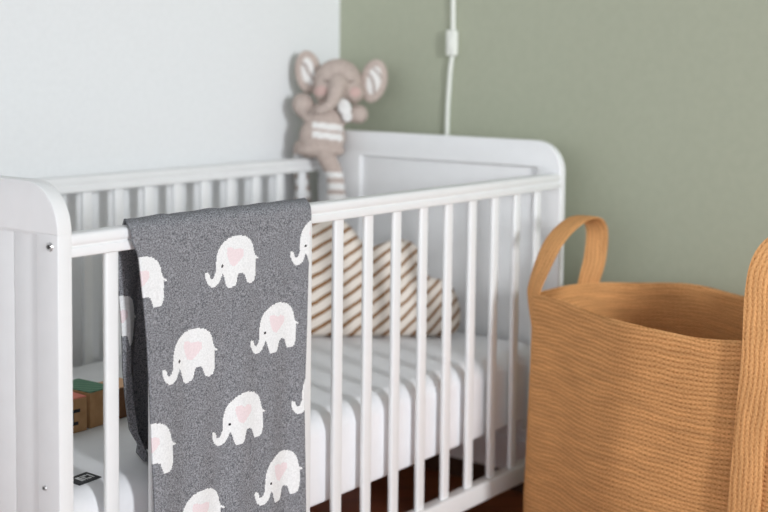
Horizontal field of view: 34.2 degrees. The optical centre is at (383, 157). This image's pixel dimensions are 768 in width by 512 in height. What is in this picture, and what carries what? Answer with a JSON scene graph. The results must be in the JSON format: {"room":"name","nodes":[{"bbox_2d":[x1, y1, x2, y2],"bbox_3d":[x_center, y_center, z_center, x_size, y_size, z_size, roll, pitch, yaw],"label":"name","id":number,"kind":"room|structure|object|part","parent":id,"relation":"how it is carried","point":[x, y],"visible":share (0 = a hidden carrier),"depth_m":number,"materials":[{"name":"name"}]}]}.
{"room":"children's room","nodes":[
{"label":"children's room","id":0,"kind":"room"},
{"bbox_2d":[0,0,339,367],"bbox_3d":[-1.327,-0.405,1.503,0.120,2.420,4.084,4,5,38],"label":"wall","id":1,"kind":"structure","parent":0,"point":[87,87],"depth_m":2.53,"materials":[{"name":"white paint"}]},
{"bbox_2d":[310,465,523,511],"bbox_3d":[0.276,0.963,0.350,4.210,0.100,4.084,4,5,38],"label":"floor","id":2,"kind":"structure","parent":0,"point":[508,500],"depth_m":2.70,"materials":[{"name":"brown wood"}]},
{"bbox_2d":[0,130,564,511],"bbox_3d":[-0.274,0.373,2.234,0.640,0.784,1.253,4,5,38],"label":"cot","id":3,"kind":"object","parent":2,"relation":"on","point":[478,213],"visible":0.59,"depth_m":2.17,"materials":[{"name":"white paint"}]},
{"bbox_3d":[-0.649,0.405,1.750,0.640,0.784,0.022,4,5,38],"label":"panel","id":4,"kind":"part","parent":3,"relation":"part of","materials":[{"name":"white paint"}]},
{"bbox_3d":[-0.512,0.044,2.399,0.026,0.030,1.213,4,5,38],"label":"rail","id":5,"kind":"part","parent":3,"relation":"part of","materials":[{"name":"white paint"}]},
{"bbox_2d":[118,198,310,511],"bbox_3d":[-0.252,0.347,1.803,0.139,0.560,0.381,4,5,38],"label":"blanket","id":6,"kind":"object","parent":3,"relation":"on","point":[213,302],"visible":1,"depth_m":1.74,"materials":[{"name":"grey fabric"}]},
{"bbox_2d":[73,332,529,511],"bbox_3d":[-0.272,0.461,2.241,0.578,0.146,1.195,4,5,38],"label":"mattress","id":7,"kind":"object","parent":3,"relation":"on","point":[88,460],"visible":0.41,"depth_m":2.18,"materials":[{"name":"white fabric"}]},
{"bbox_2d":[73,392,86,432],"bbox_3d":[-0.486,0.387,1.887,0.053,0.053,0.052,4,6,41],"label":"block","id":8,"kind":"object","parent":7,"relation":"on","point":[79,400],"visible":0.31,"depth_m":1.88,"materials":[{"name":"brown wood"}]},
{"bbox_2d":[73,378,102,427],"bbox_3d":[-0.466,0.381,1.940,0.080,0.056,0.050,4,5,34],"label":"block","id":9,"kind":"object","parent":7,"relation":"on","point":[93,391],"visible":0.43,"depth_m":1.91,"materials":[{"name":"brown wood"}]},
{"bbox_2d":[98,378,126,418],"bbox_3d":[-0.424,0.382,1.978,0.052,0.050,0.052,4,6,40],"label":"block","id":10,"kind":"object","parent":7,"relation":"on","point":[122,408],"visible":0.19,"depth_m":1.96,"materials":[{"name":"brown wood"}]},
{"bbox_2d":[311,221,460,336],"bbox_3d":[-0.081,0.236,2.580,0.480,0.257,0.111,0,4,-3],"label":"cushion","id":11,"kind":"object","parent":7,"relation":"on","point":[321,298],"visible":0.44,"depth_m":2.55,"materials":[{"name":"beige fabric"}]},
{"bbox_3d":[-0.026,0.077,2.025,0.026,0.030,1.213,4,5,38],"label":"rail","id":12,"kind":"part","parent":3,"relation":"part of","materials":[{"name":"white paint"}]},
{"bbox_2d":[292,51,387,201],"bbox_3d":[-0.112,-0.064,2.807,0.217,0.353,0.123,2,4,15],"label":"elephant","id":13,"kind":"object","parent":3,"relation":"on","point":[337,84],"visible":0.95,"depth_m":2.79},
{"bbox_3d":[-0.185,0.033,2.845,0.045,0.153,0.103,0,4,-8],"label":"leg","id":14,"kind":"part","parent":13,"relation":"part of","materials":[{"name":"brown"}]},
{"bbox_3d":[-0.118,0.043,2.798,0.070,0.140,0.053,0,-3,-3],"label":"leg","id":15,"kind":"part","parent":13,"relation":"part of","materials":[{"name":"brown fabric"}]},
{"bbox_3d":[0.103,0.341,2.720,0.640,0.784,0.022,4,5,38],"label":"panel","id":16,"kind":"part","parent":3,"relation":"part of","materials":[{"name":"white paint"}]},
{"bbox_3d":[-0.033,0.643,2.067,0.026,0.036,1.213,4,5,38],"label":"rail","id":17,"kind":"part","parent":3,"relation":"part of","materials":[{"name":"white paint"}]},
{"bbox_2d":[523,215,767,511],"bbox_3d":[0.521,0.432,2.133,0.355,0.693,0.658,-1,5,-27],"label":"storage basket","id":18,"kind":"object","parent":2,"relation":"on","point":[643,397],"visible":1,"depth_m":2.03,"materials":[{"name":"fabric"}]},
{"bbox_3d":[0.339,0.248,2.325,0.066,0.276,0.229,4,5,38],"label":"handle","id":19,"kind":"part","parent":18,"relation":"part of","materials":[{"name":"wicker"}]},
{"bbox_3d":[0.645,0.342,1.921,0.258,0.477,0.079,-3,5,-37],"label":"handle","id":20,"kind":"part","parent":18,"relation":"part of","materials":[{"name":"fabric"}]},
{"bbox_2d":[339,0,767,295],"bbox_3d":[1.550,-0.393,1.785,4.090,2.420,0.120,4,5,38],"label":"wall","id":21,"kind":"structure","parent":0,"point":[655,112],"depth_m":2.56,"materials":[{"name":"green paint"}]},
{"bbox_2d":[445,0,457,134],"bbox_3d":[0.156,-0.612,2.764,0.025,2.160,0.032,-1,4,-18],"label":"cable","id":22,"kind":"object","parent":21,"relation":"attached to","point":[451,35],"visible":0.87,"depth_m":2.79,"materials":[{"name":"white plastic"}]},
{"bbox_2d":[446,30,457,55],"bbox_3d":[0.152,-0.256,2.788,0.027,0.059,0.018,4,5,38],"label":"switch","id":23,"kind":"object","parent":22,"relation":"attached to","point":[451,35],"depth_m":2.78,"materials":[{"name":"white plastic"}]},
{"bbox_2d":[413,454,523,492],"bbox_3d":[1.496,0.787,1.820,4.090,0.060,0.012,4,5,38],"label":"baseboard","id":24,"kind":"structure","parent":21,"relation":"attached to","point":[432,463],"depth_m":2.83,"materials":[{"name":"brown wood"}]}
]}

